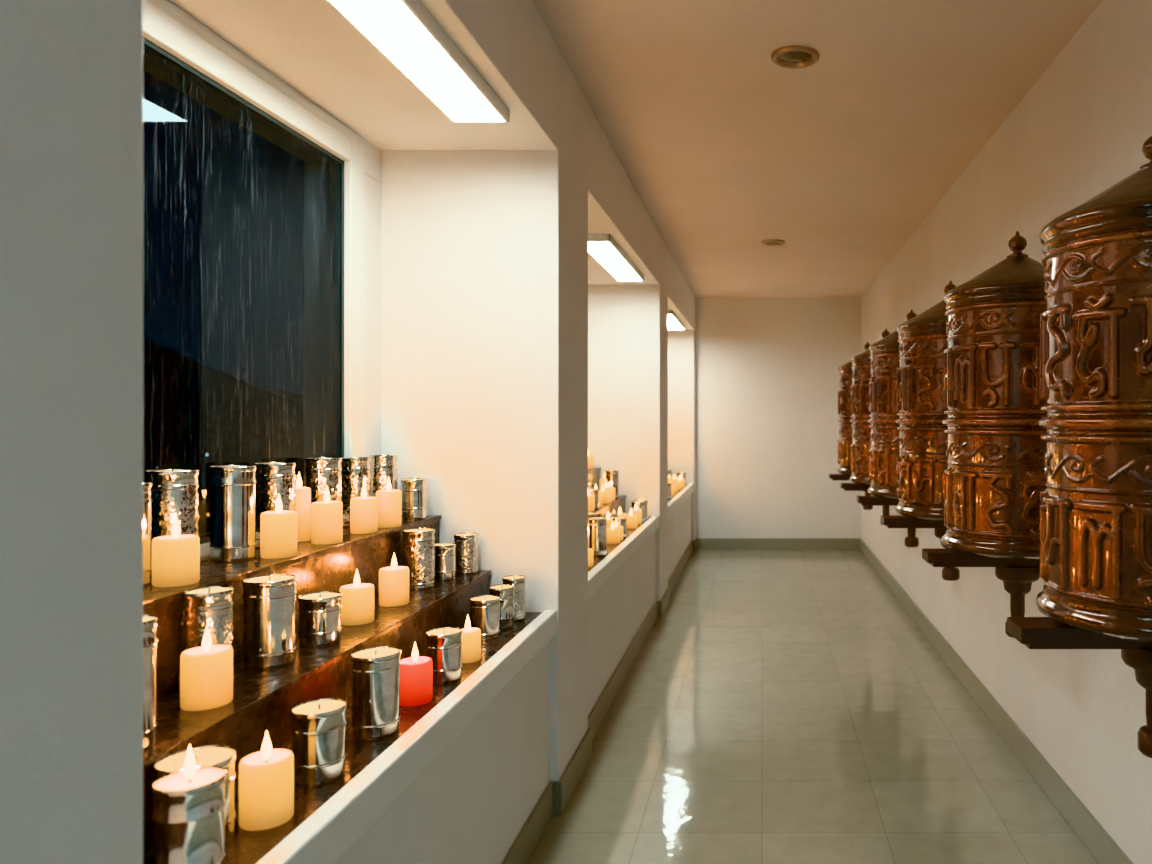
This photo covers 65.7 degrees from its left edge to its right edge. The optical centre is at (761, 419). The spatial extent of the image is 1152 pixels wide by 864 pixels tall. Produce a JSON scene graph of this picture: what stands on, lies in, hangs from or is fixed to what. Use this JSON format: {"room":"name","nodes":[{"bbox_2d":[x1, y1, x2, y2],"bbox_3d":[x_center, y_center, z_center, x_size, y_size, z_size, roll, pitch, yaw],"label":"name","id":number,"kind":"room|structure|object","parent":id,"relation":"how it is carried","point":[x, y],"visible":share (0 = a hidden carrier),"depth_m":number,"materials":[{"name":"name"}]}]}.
{"room":"house of worship","nodes":[
{"label":"house of worship","id":0,"kind":"room"},
{"bbox_2d":[0,0,694,863],"bbox_3d":[-1.095,0.036,3.175,0.810,2.600,11.550,0,0,0],"label":"wall","id":1,"kind":"structure","parent":0,"point":[499,353],"depth_m":2.40,"materials":[{"name":"paint"}]},
{"bbox_2d":[143,37,343,543],"bbox_3d":[-1.309,-0.258,1.930,0.032,1.087,1.488,0,0,0],"label":"gasket","id":2,"kind":"object","parent":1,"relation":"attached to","point":[147,42],"visible":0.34,"depth_m":2.48,"materials":[{"name":"grey"}]},
{"bbox_2d":[143,43,340,538],"bbox_3d":[-1.296,-0.258,1.930,0.001,1.087,1.488,0,0,0],"label":"pane","id":3,"kind":"object","parent":2,"relation":"in","point":[242,214],"visible":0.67,"depth_m":2.10,"materials":[{"name":"clear glass"}]},
{"bbox_2d":[143,0,363,557],"bbox_3d":[-1.284,-0.291,1.952,0.023,1.219,1.673,0,0,0],"label":"frame","id":4,"kind":"object","parent":1,"relation":"attached to","point":[164,25],"visible":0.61,"depth_m":2.47,"materials":[{"name":"white"}]},
{"bbox_2d":[143,515,541,863],"bbox_3d":[-1.012,0.499,1.948,0.545,0.354,1.962,0,0,0],"label":"shelf","id":5,"kind":"object","parent":1,"relation":"attached to","point":[263,700],"visible":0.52,"depth_m":1.77,"materials":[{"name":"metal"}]},
{"bbox_2d":[143,481,152,586],"bbox_3d":[-1.235,0.221,1.675,0.088,0.203,0.088,0,0,6],"label":"candle jar","id":6,"kind":"object","parent":5,"relation":"on","point":[147,486],"visible":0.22,"depth_m":1.68,"materials":[{"name":"metal"}]},
{"bbox_2d":[143,615,156,751],"bbox_3d":[-0.980,0.407,1.336,0.074,0.203,0.074,0,0,24],"label":"candle jar","id":7,"kind":"object","parent":5,"relation":"on","point":[149,621],"visible":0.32,"depth_m":1.33,"materials":[{"name":"metal"}]},
{"bbox_2d":[144,469,199,576],"bbox_3d":[-1.235,0.212,1.810,0.096,0.220,0.096,0,0,-18],"label":"candle jar","id":8,"kind":"object","parent":5,"relation":"on","point":[175,492],"visible":0.59,"depth_m":1.77,"materials":[{"name":"metal"}]},
{"bbox_2d":[152,516,199,586],"bbox_3d":[-1.153,0.255,1.700,0.078,0.135,0.078,0,0,-13],"label":"pillar candle","id":9,"kind":"object","parent":5,"relation":"on","point":[175,557],"visible":1,"depth_m":1.67,"materials":[{"name":"beige wax"}]},
{"bbox_2d":[152,745,225,863],"bbox_3d":[-0.790,0.549,1.193,0.086,0.203,0.086,0,0,-22],"label":"candle jar","id":10,"kind":"object","parent":5,"relation":"on","point":[188,816],"visible":1,"depth_m":1.17,"materials":[{"name":"metal"}]},
{"bbox_2d":[153,745,235,846],"bbox_3d":[-0.865,0.582,1.320,0.106,0.138,0.106,0,0,40],"label":"candle jar","id":11,"kind":"object","parent":5,"relation":"on","point":[222,756],"visible":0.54,"depth_m":1.32,"materials":[{"name":"metal"}]},
{"bbox_2d":[180,627,232,710],"bbox_3d":[-0.995,0.439,1.549,0.080,0.140,0.080,0,0,-16],"label":"pillar candle","id":12,"kind":"object","parent":5,"relation":"on","point":[206,671],"visible":1,"depth_m":1.52,"materials":[{"name":"beige wax"}]},
{"bbox_2d":[184,586,233,650],"bbox_3d":[-1.045,0.413,1.633,0.080,0.191,0.080,0,0,-24],"label":"candle jar","id":13,"kind":"object","parent":5,"relation":"on","point":[211,607],"visible":0.49,"depth_m":1.60,"materials":[{"name":"metal"}]},
{"bbox_2d":[209,465,256,562],"bbox_3d":[-1.220,0.212,1.993,0.094,0.219,0.094,0,0,38],"label":"candle jar","id":14,"kind":"object","parent":5,"relation":"on","point":[232,487],"visible":1,"depth_m":1.96,"materials":[{"name":"metal"}]},
{"bbox_2d":[239,730,293,830],"bbox_3d":[-0.806,0.578,1.406,0.078,0.146,0.078,0,0,-38],"label":"pillar candle","id":15,"kind":"object","parent":5,"relation":"on","point":[266,776],"visible":1,"depth_m":1.38,"materials":[{"name":"beige wax"}]},
{"bbox_2d":[242,574,296,669],"bbox_3d":[-1.027,0.418,1.803,0.100,0.182,0.100,0,0,13],"label":"candle jar","id":16,"kind":"object","parent":5,"relation":"on","point":[269,601],"visible":1,"depth_m":1.76,"materials":[{"name":"metal"}]},
{"bbox_2d":[254,462,295,548],"bbox_3d":[-1.235,0.214,2.191,0.094,0.216,0.094,0,0,-3],"label":"candle jar","id":17,"kind":"object","parent":5,"relation":"on","point":[273,479],"visible":0.5,"depth_m":2.15,"materials":[{"name":"metal"}]},
{"bbox_2d":[260,495,296,558],"bbox_3d":[-1.140,0.248,2.039,0.076,0.148,0.076,0,0,31],"label":"pillar candle","id":18,"kind":"object","parent":5,"relation":"on","point":[278,528],"visible":1,"depth_m":2.01,"materials":[{"name":"beige wax"}]},
{"bbox_2d":[295,473,310,541],"bbox_3d":[-1.235,0.230,2.305,0.056,0.184,0.056,0,0,-24],"label":"pillar candle","id":19,"kind":"object","parent":5,"relation":"on","point":[302,494],"visible":0.69,"depth_m":2.29,"materials":[{"name":"beige wax"}]},
{"bbox_2d":[291,698,346,787],"bbox_3d":[-0.805,0.584,1.571,0.091,0.134,0.091,0,0,-40],"label":"candle jar","id":20,"kind":"object","parent":5,"relation":"on","point":[318,730],"visible":0.94,"depth_m":1.54,"materials":[{"name":"metal"}]},
{"bbox_2d":[297,591,342,647],"bbox_3d":[-1.009,0.453,1.973,0.092,0.112,0.092,0,0,-36],"label":"candle jar","id":21,"kind":"object","parent":5,"relation":"on","point":[319,613],"visible":1,"depth_m":1.94,"materials":[{"name":"metal"}]},
{"bbox_2d":[305,457,341,503],"bbox_3d":[-1.235,0.213,2.436,0.094,0.218,0.094,0,0,-25],"label":"candle jar","id":22,"kind":"object","parent":5,"relation":"on","point":[321,472],"visible":0.52,"depth_m":2.40,"materials":[{"name":"metal"}]},
{"bbox_2d":[311,487,342,544],"bbox_3d":[-1.140,0.247,2.264,0.074,0.150,0.074,0,0,-31],"label":"pillar candle","id":23,"kind":"object","parent":5,"relation":"on","point":[326,515],"visible":1,"depth_m":2.23,"materials":[{"name":"beige wax"}]},
{"bbox_2d":[339,570,373,624],"bbox_3d":[-1.021,0.442,2.178,0.080,0.134,0.080,0,0,-25],"label":"pillar candle","id":24,"kind":"object","parent":5,"relation":"on","point":[357,603],"visible":0.95,"depth_m":2.15,"materials":[{"name":"beige wax"}]},
{"bbox_2d":[341,457,371,527],"bbox_3d":[-1.235,0.217,2.622,0.092,0.210,0.092,0,0,-38],"label":"candle jar","id":25,"kind":"object","parent":5,"relation":"on","point":[356,471],"visible":0.57,"depth_m":2.58,"materials":[{"name":"metal"}]},
{"bbox_2d":[350,484,377,533],"bbox_3d":[-1.140,0.251,2.475,0.072,0.142,0.072,0,0,34],"label":"pillar candle","id":26,"kind":"object","parent":5,"relation":"on","point":[363,510],"visible":1,"depth_m":2.45,"materials":[{"name":"beige wax"}]},
{"bbox_2d":[350,646,400,740],"bbox_3d":[-0.803,0.565,1.797,0.096,0.172,0.096,0,0,-16],"label":"candle jar","id":27,"kind":"object","parent":5,"relation":"on","point":[375,671],"visible":1,"depth_m":1.76,"materials":[{"name":"metal"}]},
{"bbox_2d":[369,454,397,496],"bbox_3d":[-1.205,0.215,2.750,0.084,0.213,0.084,0,0,-36],"label":"candle jar","id":28,"kind":"object","parent":5,"relation":"on","point":[383,466],"visible":0.48,"depth_m":2.71,"materials":[{"name":"metal"}]},
{"bbox_2d":[376,477,401,527],"bbox_3d":[-1.130,0.246,2.615,0.072,0.151,0.072,0,0,-14],"label":"pillar candle","id":29,"kind":"object","parent":5,"relation":"on","point":[389,501],"visible":0.98,"depth_m":2.58,"materials":[{"name":"beige wax"}]},
{"bbox_2d":[379,553,408,606],"bbox_3d":[-1.018,0.438,2.391,0.078,0.142,0.078,0,0,-10],"label":"pillar candle","id":30,"kind":"object","parent":5,"relation":"on","point":[394,580],"visible":1,"depth_m":2.36,"materials":[{"name":"beige wax"}]},
{"bbox_2d":[400,478,426,519],"bbox_3d":[-1.135,0.256,2.818,0.082,0.133,0.082,0,0,-20],"label":"candle jar","id":31,"kind":"object","parent":5,"relation":"on","point":[413,490],"visible":0.97,"depth_m":2.79,"materials":[{"name":"metal"}]},
{"bbox_2d":[400,642,432,705],"bbox_3d":[-0.803,0.582,2.000,0.076,0.138,0.076,0,0,-20],"label":"pillar candle","id":32,"kind":"object","parent":5,"relation":"on","point":[416,671],"visible":0.94,"depth_m":1.97,"materials":[{"name":"red wax"}]},
{"bbox_2d":[402,528,434,590],"bbox_3d":[-1.040,0.419,2.619,0.094,0.179,0.094,0,0,34],"label":"candle jar","id":33,"kind":"object","parent":5,"relation":"on","point":[418,543],"visible":0.9,"depth_m":2.58,"materials":[{"name":"metal"}]},
{"bbox_2d":[425,627,462,684],"bbox_3d":[-0.796,0.588,2.163,0.088,0.126,0.088,0,0,-11],"label":"candle jar","id":34,"kind":"object","parent":5,"relation":"on","point":[443,645],"visible":0.92,"depth_m":2.13,"materials":[{"name":"metal"}]},
{"bbox_2d":[435,543,455,581],"bbox_3d":[-1.012,0.451,2.750,0.074,0.117,0.074,0,0,-18],"label":"candle jar","id":35,"kind":"object","parent":5,"relation":"on","point":[445,553],"visible":0.78,"depth_m":2.72,"materials":[{"name":"metal"}]},
{"bbox_2d":[454,533,477,574],"bbox_3d":[-0.983,0.443,2.870,0.078,0.133,0.078,0,0,44],"label":"candle jar","id":36,"kind":"object","parent":5,"relation":"on","point":[466,543],"visible":0.84,"depth_m":2.84,"materials":[{"name":"metal"}]},
{"bbox_2d":[462,615,480,662],"bbox_3d":[-0.798,0.589,2.344,0.068,0.124,0.068,0,0,-8],"label":"pillar candle","id":37,"kind":"object","parent":5,"relation":"on","point":[471,637],"visible":0.82,"depth_m":2.32,"materials":[{"name":"beige wax"}]},
{"bbox_2d":[470,595,499,640],"bbox_3d":[-0.827,0.590,2.580,0.088,0.123,0.088,0,0,28],"label":"candle jar","id":38,"kind":"object","parent":5,"relation":"on","point":[484,609],"visible":0.86,"depth_m":2.55,"materials":[{"name":"metal"}]},
{"bbox_2d":[489,584,514,630],"bbox_3d":[-0.814,0.585,2.704,0.078,0.133,0.078,0,0,-20],"label":"candle jar","id":39,"kind":"object","parent":5,"relation":"on","point":[505,591],"visible":0.81,"depth_m":2.68,"materials":[{"name":"metal"}]},
{"bbox_2d":[502,575,525,621],"bbox_3d":[-0.807,0.580,2.812,0.074,0.143,0.074,0,0,-40],"label":"candle jar","id":40,"kind":"object","parent":5,"relation":"on","point":[518,581],"visible":0.49,"depth_m":2.79,"materials":[{"name":"metal"}]},
{"bbox_2d":[256,610,556,863],"bbox_3d":[-0.748,0.684,1.948,0.105,0.083,1.964,0,0,0],"label":"sill","id":41,"kind":"structure","parent":1,"relation":"attached to","point":[333,828],"depth_m":1.68,"materials":[{"name":"white paint"}]},
{"bbox_2d":[324,0,508,122],"bbox_3d":[-0.830,-0.895,1.940,0.170,0.038,1.220,0,0,0],"label":"fluorescent ceiling light","id":42,"kind":"object","parent":1,"relation":"attached to","point":[405,33],"visible":1,"depth_m":2.09,"materials":[{"name":"white plastic"}]},
{"bbox_2d":[502,538,696,863],"bbox_3d":[-0.698,1.280,3.161,0.044,0.112,11.550,0,0,0],"label":"baseboard","id":43,"kind":"structure","parent":1,"relation":"attached to","point":[556,796],"depth_m":3.25,"materials":[{"name":"beige paint"}]},
{"bbox_2d":[588,234,643,280],"bbox_3d":[-0.830,-0.895,4.850,0.170,0.038,1.220,0,0,0],"label":"fluorescent ceiling light","id":44,"kind":"object","parent":1,"relation":"attached to","point":[603,248],"visible":0.76,"depth_m":4.70,"materials":[{"name":"white plastic"}]},
{"bbox_2d":[588,468,651,571],"bbox_3d":[-1.012,0.499,4.635,0.545,0.354,2.408,0,0,0],"label":"shelf","id":45,"kind":"object","parent":1,"relation":"attached to","point":[593,474],"visible":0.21,"depth_m":5.33,"materials":[{"name":"wood"}]},
{"bbox_2d":[588,450,648,566],"bbox_3d":[-1.012,0.385,4.631,0.535,0.532,2.293,0,0,0],"label":"arrangement","id":46,"kind":"object","parent":45,"relation":"on","point":[611,528],"visible":0.23,"depth_m":4.92,"materials":[{"name":"wax"}]},
{"bbox_2d":[588,496,590,511],"bbox_3d":[-0.975,0.443,4.735,0.072,0.133,0.072,0,0,0],"label":"candle","id":47,"kind":"object","parent":46,"relation":"on","point":[589,498],"depth_m":4.72,"materials":[{"name":"beige wax"}]},
{"bbox_2d":[588,548,592,566],"bbox_3d":[-0.790,0.592,3.850,0.076,0.118,0.076,0,0,0],"label":"candle","id":48,"kind":"object","parent":46,"relation":"on","point":[590,551],"depth_m":3.83,"materials":[{"name":"beige wax"}]},
{"bbox_2d":[588,490,593,510],"bbox_3d":[-0.975,0.443,4.837,0.072,0.133,0.072,0,0,0],"label":"candle","id":49,"kind":"object","parent":46,"relation":"on","point":[592,496],"depth_m":4.82,"materials":[{"name":"beige wax"}]},
{"bbox_2d":[588,450,593,468],"bbox_3d":[-1.140,0.256,5.664,0.072,0.133,0.072,0,0,0],"label":"candle","id":50,"kind":"object","parent":46,"relation":"on","point":[590,457],"depth_m":5.64,"materials":[{"name":"beige wax"}]},
{"bbox_2d":[588,483,595,488],"bbox_3d":[-1.040,0.443,5.182,0.090,0.133,0.090,0,0,-11],"label":"jar","id":51,"kind":"object","parent":46,"relation":"on","point":[590,485],"depth_m":5.15,"materials":[{"name":"metal"}]},
{"bbox_2d":[588,512,597,535],"bbox_3d":[-0.875,0.559,4.364,0.090,0.183,0.090,0,0,-14],"label":"jar","id":52,"kind":"object","parent":46,"relation":"on","point":[590,514],"depth_m":4.33,"materials":[{"name":"metal"}]},
{"bbox_2d":[588,489,598,508],"bbox_3d":[-0.975,0.453,4.955,0.080,0.113,0.080,0,0,2],"label":"jar","id":53,"kind":"object","parent":46,"relation":"on","point":[595,492],"depth_m":4.93,"materials":[{"name":"metal"}]},
{"bbox_2d":[588,517,606,556],"bbox_3d":[-0.790,0.559,4.156,0.090,0.183,0.090,0,0,36],"label":"jar","id":54,"kind":"object","parent":46,"relation":"on","point":[597,525],"depth_m":4.12,"materials":[{"name":"metal"}]},
{"bbox_2d":[595,485,601,506],"bbox_3d":[-0.975,0.443,5.071,0.072,0.133,0.072,0,0,0],"label":"candle","id":55,"kind":"object","parent":46,"relation":"on","point":[600,492],"depth_m":5.05,"materials":[{"name":"beige wax"}]},
{"bbox_2d":[600,474,604,486],"bbox_3d":[-1.040,0.427,5.718,0.068,0.163,0.068,0,0,0],"label":"candle","id":56,"kind":"object","parent":46,"relation":"on","point":[602,481],"depth_m":5.69,"materials":[{"name":"beige wax"}]},
{"bbox_2d":[600,485,608,503],"bbox_3d":[-0.975,0.450,5.295,0.076,0.118,0.076,0,0,0],"label":"candle","id":57,"kind":"object","parent":46,"relation":"on","point":[605,494],"depth_m":5.27,"materials":[{"name":"beige wax"}]},
{"bbox_2d":[600,482,611,501],"bbox_3d":[-0.975,0.443,5.401,0.072,0.133,0.072,0,0,0],"label":"candle","id":58,"kind":"object","parent":46,"relation":"on","point":[609,489],"depth_m":5.38,"materials":[{"name":"beige wax"}]},
{"bbox_2d":[606,512,611,528],"bbox_3d":[-0.875,0.585,4.900,0.072,0.133,0.072,0,0,0],"label":"candle","id":59,"kind":"object","parent":46,"relation":"on","point":[609,520],"depth_m":4.87,"materials":[{"name":"beige wax"}]},
{"bbox_2d":[604,513,617,517],"bbox_3d":[-0.875,0.595,5.010,0.080,0.113,0.080,0,0,3],"label":"jar","id":60,"kind":"object","parent":46,"relation":"on","point":[611,515],"depth_m":4.98,"materials":[{"name":"metal"}]},
{"bbox_2d":[608,483,614,499],"bbox_3d":[-0.975,0.450,5.509,0.076,0.118,0.076,0,0,0],"label":"candle","id":61,"kind":"object","parent":46,"relation":"on","point":[613,489],"depth_m":5.49,"materials":[{"name":"beige wax"}]},
{"bbox_2d":[605,470,618,498],"bbox_3d":[-0.975,0.417,5.617,0.090,0.183,0.090,0,0,-28],"label":"jar","id":62,"kind":"object","parent":46,"relation":"on","point":[611,476],"depth_m":5.58,"materials":[{"name":"metal"}]},
{"bbox_2d":[607,521,619,543],"bbox_3d":[-0.790,0.592,4.571,0.076,0.118,0.076,0,0,0],"label":"candle","id":63,"kind":"object","parent":46,"relation":"on","point":[613,534],"depth_m":4.54,"materials":[{"name":"beige wax"}]},
{"bbox_2d":[609,520,622,540],"bbox_3d":[-0.790,0.592,4.680,0.076,0.118,0.076,0,0,0],"label":"candle","id":64,"kind":"object","parent":46,"relation":"on","point":[619,527],"depth_m":4.66,"materials":[{"name":"beige wax"}]},
{"bbox_2d":[612,517,626,537],"bbox_3d":[-0.790,0.595,4.790,0.080,0.113,0.080,0,0,-14],"label":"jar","id":65,"kind":"object","parent":46,"relation":"on","point":[621,521],"depth_m":4.76,"materials":[{"name":"metal"}]},
{"bbox_2d":[618,508,625,516],"bbox_3d":[-0.875,0.592,5.320,0.076,0.118,0.076,0,0,0],"label":"candle","id":66,"kind":"object","parent":46,"relation":"on","point":[620,514],"depth_m":5.30,"materials":[{"name":"beige wax"}]},
{"bbox_2d":[625,510,636,528],"bbox_3d":[-0.790,0.592,5.212,0.076,0.118,0.076,0,0,0],"label":"candle","id":67,"kind":"object","parent":46,"relation":"on","point":[631,520],"depth_m":5.18,"materials":[{"name":"beige wax"}]},
{"bbox_2d":[631,504,641,523],"bbox_3d":[-0.790,0.585,5.419,0.072,0.133,0.072,0,0,0],"label":"candle","id":68,"kind":"object","parent":46,"relation":"on","point":[636,511],"depth_m":5.39,"materials":[{"name":"beige wax"}]},
{"bbox_2d":[631,501,645,521],"bbox_3d":[-0.790,0.585,5.524,0.090,0.133,0.090,0,0,-22],"label":"jar","id":69,"kind":"object","parent":46,"relation":"on","point":[640,504],"depth_m":5.49,"materials":[{"name":"metal"}]},
{"bbox_2d":[634,499,647,519],"bbox_3d":[-0.790,0.585,5.635,0.090,0.133,0.090,0,0,25],"label":"jar","id":70,"kind":"object","parent":46,"relation":"on","point":[640,500],"depth_m":5.61,"materials":[{"name":"metal"}]},
{"bbox_2d":[588,515,658,599],"bbox_3d":[-0.748,0.684,4.635,0.105,0.083,2.410,0,0,0],"label":"sill","id":71,"kind":"structure","parent":1,"relation":"attached to","point":[597,576],"depth_m":4.22,"materials":[{"name":"white paint"}]},
{"bbox_2d":[668,310,684,329],"bbox_3d":[-0.830,-0.895,7.790,0.170,0.038,1.220,0,0,0],"label":"fluorescent ceiling light","id":72,"kind":"object","parent":1,"relation":"attached to","point":[674,323],"visible":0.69,"depth_m":7.85,"materials":[{"name":"white plastic"}]},
{"bbox_2d":[668,470,687,501],"bbox_3d":[-1.012,0.499,7.560,0.545,0.354,2.438,0,0,0],"label":"shelf","id":73,"kind":"object","parent":1,"relation":"attached to","point":[669,471],"visible":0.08,"depth_m":8.21,"materials":[{"name":"wood"}]},
{"bbox_2d":[668,473,685,498],"bbox_3d":[-1.012,0.385,7.553,0.535,0.532,2.316,0,0,0],"label":"arrangement","id":74,"kind":"object","parent":73,"relation":"on","point":[674,485],"visible":0.06,"depth_m":7.75,"materials":[{"name":"wax"}]},
{"bbox_2d":[668,483,671,498],"bbox_3d":[-0.790,0.585,7.148,0.090,0.133,0.090,0,0,10],"label":"jar","id":75,"kind":"object","parent":74,"relation":"on","point":[669,484],"depth_m":7.12,"materials":[{"name":"metal"}]},
{"bbox_2d":[670,476,677,492],"bbox_3d":[-0.790,0.570,7.764,0.068,0.163,0.068,0,0,0],"label":"candle","id":76,"kind":"object","parent":74,"relation":"on","point":[674,481],"depth_m":7.74,"materials":[{"name":"beige wax"}]},
{"bbox_2d":[678,476,683,487],"bbox_3d":[-0.790,0.592,8.284,0.076,0.118,0.076,0,0,0],"label":"candle","id":77,"kind":"object","parent":74,"relation":"on","point":[682,482],"depth_m":8.26,"materials":[{"name":"beige wax"}]},
{"bbox_2d":[677,473,685,485],"bbox_3d":[-0.790,0.585,8.505,0.090,0.133,0.090,0,0,-39],"label":"jar","id":78,"kind":"object","parent":74,"relation":"on","point":[683,475],"depth_m":8.47,"materials":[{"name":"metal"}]},
{"bbox_2d":[668,483,693,516],"bbox_3d":[-0.748,0.684,7.560,0.105,0.083,2.440,0,0,0],"label":"sill","id":79,"kind":"structure","parent":1,"relation":"attached to","point":[674,503],"depth_m":7.36,"materials":[{"name":"white paint"}]},
{"bbox_2d":[695,298,860,537],"bbox_3d":[-0.237,0.036,9.025,2.526,2.600,0.150,0,0,0],"label":"wall","id":80,"kind":"structure","parent":0,"point":[767,378],"depth_m":8.95,"materials":[{"name":"paint"}]},
{"bbox_2d":[697,538,859,548],"bbox_3d":[0.161,1.280,8.943,1.702,0.112,0.014,0,0,0],"label":"baseboard","id":81,"kind":"structure","parent":80,"relation":"attached to","point":[702,543],"depth_m":8.94,"materials":[{"name":"beige paint"}]},
{"bbox_2d":[527,549,1097,863],"bbox_3d":[-0.200,1.396,3.175,2.800,0.120,11.850,0,0,0],"label":"floor","id":82,"kind":"structure","parent":0,"point":[782,706],"depth_m":3.52,"materials":[{"name":"tile"}]},
{"bbox_2d":[532,0,1102,297],"bbox_3d":[-0.200,-1.324,3.175,2.800,0.120,11.850,0,0,0],"label":"ceiling","id":83,"kind":"structure","parent":0,"point":[840,158],"depth_m":3.51,"materials":[{"name":"paint"}]},
{"bbox_2d":[761,239,784,245],"bbox_3d":[0.080,-1.258,6.130,0.168,0.012,0.168,0,0,0],"label":"recessed light","id":84,"kind":"object","parent":83,"relation":"in","point":[772,242],"visible":1,"depth_m":6.11,"materials":[{"name":"gold metal"}]},
{"bbox_2d":[771,45,818,68],"bbox_3d":[0.115,-1.258,3.000,0.168,0.012,0.168,0,0,0],"label":"recessed light","id":85,"kind":"object","parent":83,"relation":"in","point":[793,57],"visible":1,"depth_m":2.99,"materials":[{"name":"gold metal"}]},
{"bbox_2d":[861,0,1151,863],"bbox_3d":[1.113,0.036,3.175,0.174,2.600,11.850,0,0,0],"label":"wall","id":86,"kind":"structure","parent":0,"point":[1082,128],"depth_m":3.12,"materials":[{"name":"paint"}]},
{"bbox_2d":[829,342,872,509],"bbox_3d":[0.795,0.042,6.537,0.483,1.268,0.470,0,0,42],"label":"wheel","id":87,"kind":"object","parent":86,"relation":"attached to","point":[845,439],"visible":0.23,"depth_m":6.42,"materials":[{"name":"brown wood"}]},
{"bbox_2d":[840,329,889,524],"bbox_3d":[0.795,0.042,5.580,0.483,1.268,0.470,0,0,42],"label":"wheel","id":88,"kind":"object","parent":86,"relation":"attached to","point":[861,363],"visible":0.31,"depth_m":5.46,"materials":[{"name":"brown wood"}]},
{"bbox_2d":[856,309,918,546],"bbox_3d":[0.795,0.042,4.623,0.483,1.268,0.470,0,0,42],"label":"wheel","id":89,"kind":"object","parent":86,"relation":"attached to","point":[884,452],"visible":0.39,"depth_m":4.49,"materials":[{"name":"brown wood"}]},
{"bbox_2d":[881,280,959,580],"bbox_3d":[0.795,0.042,3.667,0.483,1.268,0.470,0,0,42],"label":"wheel","id":90,"kind":"object","parent":86,"relation":"attached to","point":[921,462],"visible":0.45,"depth_m":3.52,"materials":[{"name":"brown wood"}]},
{"bbox_2d":[922,231,1045,637],"bbox_3d":[0.795,0.042,2.709,0.483,1.268,0.470,0,0,42],"label":"wheel","id":91,"kind":"object","parent":86,"relation":"attached to","point":[994,478],"visible":0.7,"depth_m":2.54,"materials":[{"name":"brown wood"}]},
{"bbox_2d":[860,538,1132,863],"bbox_3d":[1.019,1.280,3.175,0.014,0.112,11.550,0,0,0],"label":"baseboard","id":92,"kind":"structure","parent":86,"relation":"attached to","point":[1099,843],"depth_m":3.38,"materials":[{"name":"beige paint"}]},
{"bbox_2d":[1007,136,1151,757],"bbox_3d":[0.795,0.042,1.752,0.483,1.268,0.470,0,0,42],"label":"wheel","id":93,"kind":"object","parent":86,"relation":"attached to","point":[1096,322],"visible":1,"depth_m":1.62,"materials":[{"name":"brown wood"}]}
]}

